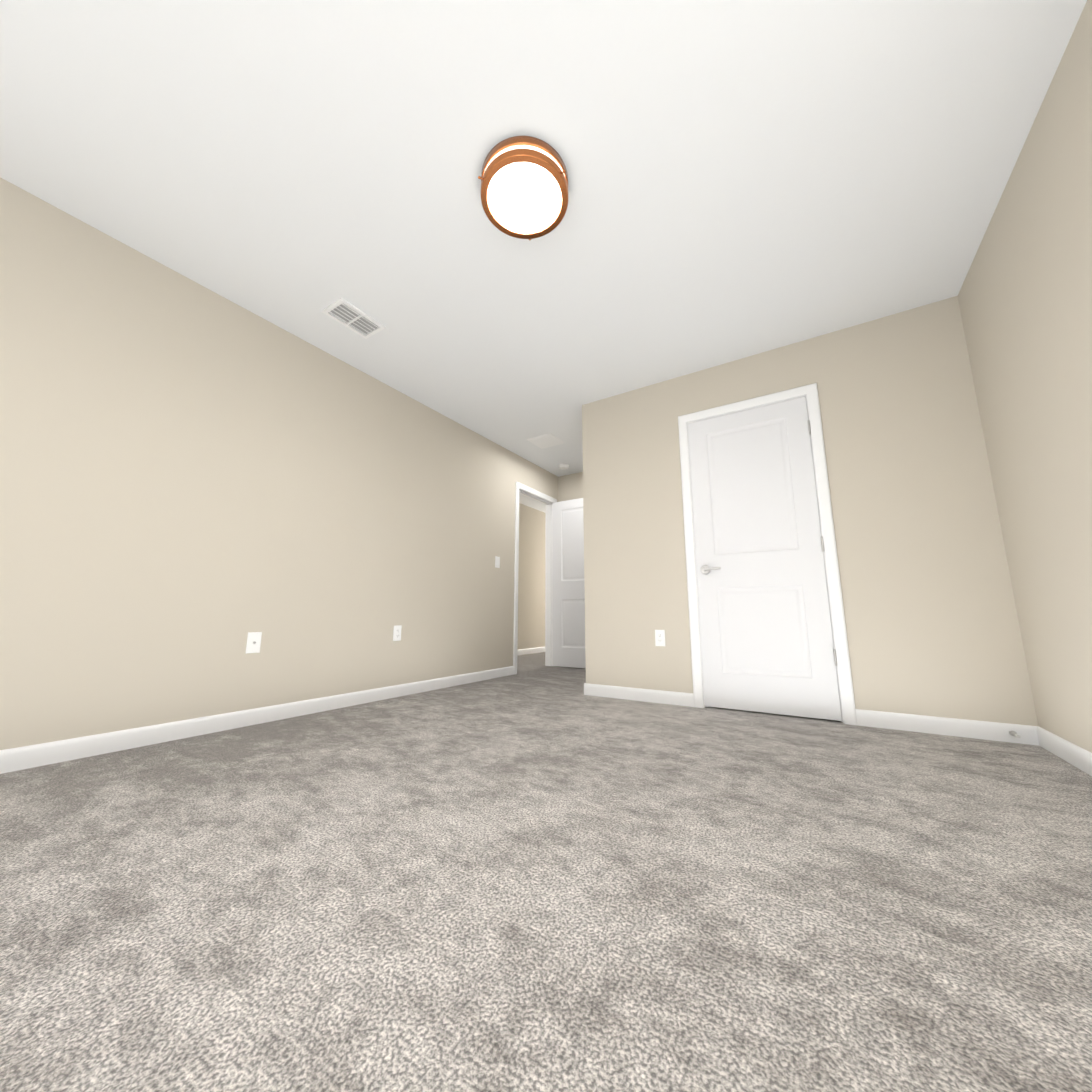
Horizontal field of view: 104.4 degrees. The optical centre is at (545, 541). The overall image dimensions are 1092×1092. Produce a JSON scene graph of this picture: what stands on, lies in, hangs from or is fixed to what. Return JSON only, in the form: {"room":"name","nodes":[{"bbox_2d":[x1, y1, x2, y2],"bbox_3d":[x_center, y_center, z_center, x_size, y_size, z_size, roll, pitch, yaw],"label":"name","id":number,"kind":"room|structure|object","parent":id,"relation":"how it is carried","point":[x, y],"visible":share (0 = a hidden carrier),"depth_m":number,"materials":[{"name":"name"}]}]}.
{"room":"empty bedroom","nodes":[
{"label":"empty bedroom","id":0,"kind":"room"},
{"bbox_2d":[0,177,557,749],"bbox_3d":[-0.474,0.184,4.578,0.120,2.440,8.670,-6,-12,32],"label":"wall","id":1,"kind":"structure","parent":0,"point":[198,483],"depth_m":2.30,"materials":[{"name":"beige paint"}]},
{"bbox_2d":[245,632,261,653],"bbox_3d":[-1.679,0.584,2.439,0.016,0.117,0.072,-6,-12,32],"label":"outlet plate","id":2,"kind":"object","parent":1,"relation":"attached to","point":[253,642],"visible":1,"depth_m":2.44,"materials":[{"name":"white plastic"}]},
{"bbox_2d":[0,666,513,773],"bbox_3d":[-1.505,1.038,2.645,0.013,0.087,4.360,-6,-12,32],"label":"baseboard","id":3,"kind":"structure","parent":1,"relation":"attached to","point":[48,753],"depth_m":2.19,"materials":[{"name":"white paint"}]},
{"bbox_2d":[393,625,401,640],"bbox_3d":[-1.149,0.712,3.278,0.008,0.117,0.072,-6,-12,32],"label":"outlet","id":4,"kind":"object","parent":1,"relation":"attached to","point":[397,633],"visible":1,"depth_m":3.27,"materials":[{"name":"white plastic"}]},
{"bbox_2d":[495,556,499,567],"bbox_3d":[-0.501,0.217,4.403,0.010,0.117,0.072,-6,-12,32],"label":"switch plate","id":5,"kind":"object","parent":1,"relation":"attached to","point":[497,562],"visible":1,"depth_m":4.40,"materials":[{"name":"white plastic"}]},
{"bbox_2d":[513,481,556,673],"bbox_3d":[-0.156,0.433,5.046,0.154,2.112,0.902,-6,-12,32],"label":"door frame","id":6,"kind":"structure","parent":1,"relation":"attached to","point":[549,582],"depth_m":5.24,"materials":[{"name":"white paint"}]},
{"bbox_2d":[553,498,585,667],"bbox_3d":[0.413,0.473,5.103,0.773,2.030,0.163,-6,-12,32],"label":"entry door","id":7,"kind":"structure","parent":1,"relation":"in","point":[568,596],"depth_m":5.16,"materials":[{"name":"white paint"}]},
{"bbox_2d":[517,503,545,649],"bbox_3d":[-0.936,0.455,6.128,0.120,2.440,6.740,-6,-12,32],"label":"wall","id":8,"kind":"structure","parent":0,"point":[531,601],"depth_m":7.08,"materials":[{"name":"beige paint"}]},
{"bbox_2d":[517,647,544,654],"bbox_3d":[-0.881,1.608,5.890,0.013,0.087,6.500,-6,-12,32],"label":"baseboard","id":9,"kind":"structure","parent":8,"relation":"attached to","point":[538,649],"depth_m":6.87,"materials":[{"name":"white paint"}]},
{"bbox_2d":[0,0,1086,512],"bbox_3d":[0.621,-1.172,4.187,5.090,0.100,8.790,-6,-12,32],"label":"ceiling","id":10,"kind":"structure","parent":0,"point":[746,178],"depth_m":1.73,"materials":[{"name":"white paint"}]},
{"bbox_2d":[321,297,385,338],"bbox_3d":[-1.200,-1.387,2.654,0.205,0.011,0.305,-6,-12,32],"label":"ceiling vent","id":11,"kind":"object","parent":10,"relation":"in","point":[345,313],"visible":1,"depth_m":2.64,"materials":[{"name":"white metal"}]},
{"bbox_2d":[478,136,567,239],"bbox_3d":[-0.083,-1.483,1.806,0.391,0.112,0.372,-6,-12,32],"label":"flush-mount ceiling light","id":12,"kind":"object","parent":10,"relation":"attached to","point":[524,187],"visible":1,"depth_m":1.74,"materials":[{"name":"white glass"}]},
{"bbox_2d":[526,433,564,448],"bbox_3d":[0.001,-1.060,4.511,0.304,0.010,0.304,-6,-12,32],"label":"ceiling vent","id":13,"kind":"object","parent":10,"relation":"in","point":[546,440],"visible":1,"depth_m":4.49,"materials":[{"name":"white metal"}]},
{"bbox_2d":[558,463,568,469],"bbox_3d":[0.218,-0.917,5.235,0.132,0.042,0.132,-6,-12,32],"label":"smoke detector","id":14,"kind":"object","parent":10,"relation":"attached to","point":[563,466],"visible":1,"depth_m":5.20,"materials":[{"name":"white plastic"}]},
{"bbox_2d":[0,652,1091,1091],"bbox_3d":[0.618,1.329,3.749,5.090,0.100,8.790,-6,-12,32],"label":"floor","id":15,"kind":"structure","parent":0,"point":[534,874],"depth_m":0.91,"materials":[{"name":"carpet"}]},
{"bbox_2d":[558,472,582,501],"bbox_3d":[1.724,0.183,4.557,3.620,2.440,0.120,-6,-12,32],"label":"wall","id":16,"kind":"structure","parent":0,"point":[570,486],"depth_m":5.54,"materials":[{"name":"beige paint"}]},
{"bbox_2d":[582,296,1037,725],"bbox_3d":[1.381,-0.101,2.937,2.445,2.440,0.120,-6,-12,32],"label":"wall","id":17,"kind":"structure","parent":0,"point":[931,618],"depth_m":2.53,"materials":[{"name":"beige paint"}]},
{"bbox_2d":[584,683,587,694],"bbox_3d":[0.725,1.275,3.980,0.013,0.087,1.587,-6,-12,32],"label":"baseboard","id":18,"kind":"structure","parent":17,"relation":"attached to","point":[585,684],"depth_m":3.31,"materials":[{"name":"white paint"}]},
{"bbox_2d":[588,683,693,706],"bbox_3d":[0.670,1.121,3.098,0.800,0.087,0.013,-6,-12,32],"label":"baseboard","id":19,"kind":"structure","parent":17,"relation":"attached to","point":[618,692],"depth_m":3.07,"materials":[{"name":"white paint"}]},
{"bbox_2d":[655,630,664,645],"bbox_3d":[0.827,0.702,3.073,0.072,0.117,0.008,-6,-12,32],"label":"outlet","id":20,"kind":"object","parent":17,"relation":"attached to","point":[659,637],"visible":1,"depth_m":3.07,"materials":[{"name":"white plastic"}]},
{"bbox_2d":[688,396,841,720],"bbox_3d":[1.406,0.078,2.841,0.771,2.030,0.163,-6,-12,32],"label":"closet door","id":21,"kind":"structure","parent":17,"relation":"in","point":[767,645],"depth_m":2.80,"materials":[{"name":"white paint"}]},
{"bbox_2d":[678,383,856,724],"bbox_3d":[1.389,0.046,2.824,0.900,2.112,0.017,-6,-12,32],"label":"door frame","id":22,"kind":"structure","parent":17,"relation":"attached to","point":[810,391],"depth_m":2.76,"materials":[{"name":"white paint"}]},
{"bbox_2d":[856,709,1035,744],"bbox_3d":[2.066,0.971,2.231,0.700,0.087,0.013,-6,-12,32],"label":"baseboard","id":23,"kind":"structure","parent":17,"relation":"attached to","point":[994,731],"depth_m":2.21,"materials":[{"name":"white paint"}]},
{"bbox_2d":[1009,730,1020,737],"bbox_3d":[2.275,0.938,2.052,0.026,0.026,0.070,-6,-12,32],"label":"spring door stop","id":24,"kind":"object","parent":23,"relation":"attached to","point":[1013,733],"visible":1,"depth_m":2.07,"materials":[{"name":"grey metal"}]},
{"bbox_2d":[958,0,1091,752],"bbox_3d":[1.857,-0.385,1.312,0.120,2.440,5.550,-6,-12,32],"label":"wall","id":25,"kind":"structure","parent":0,"point":[1025,298],"depth_m":1.71,"materials":[{"name":"beige paint"}]},
{"bbox_2d":[1032,726,1091,775],"bbox_3d":[1.380,0.664,0.488,0.013,0.087,3.736,-6,-12,32],"label":"baseboard","id":26,"kind":"structure","parent":25,"relation":"attached to","point":[1073,754],"depth_m":1.82,"materials":[{"name":"white paint"}]}
]}

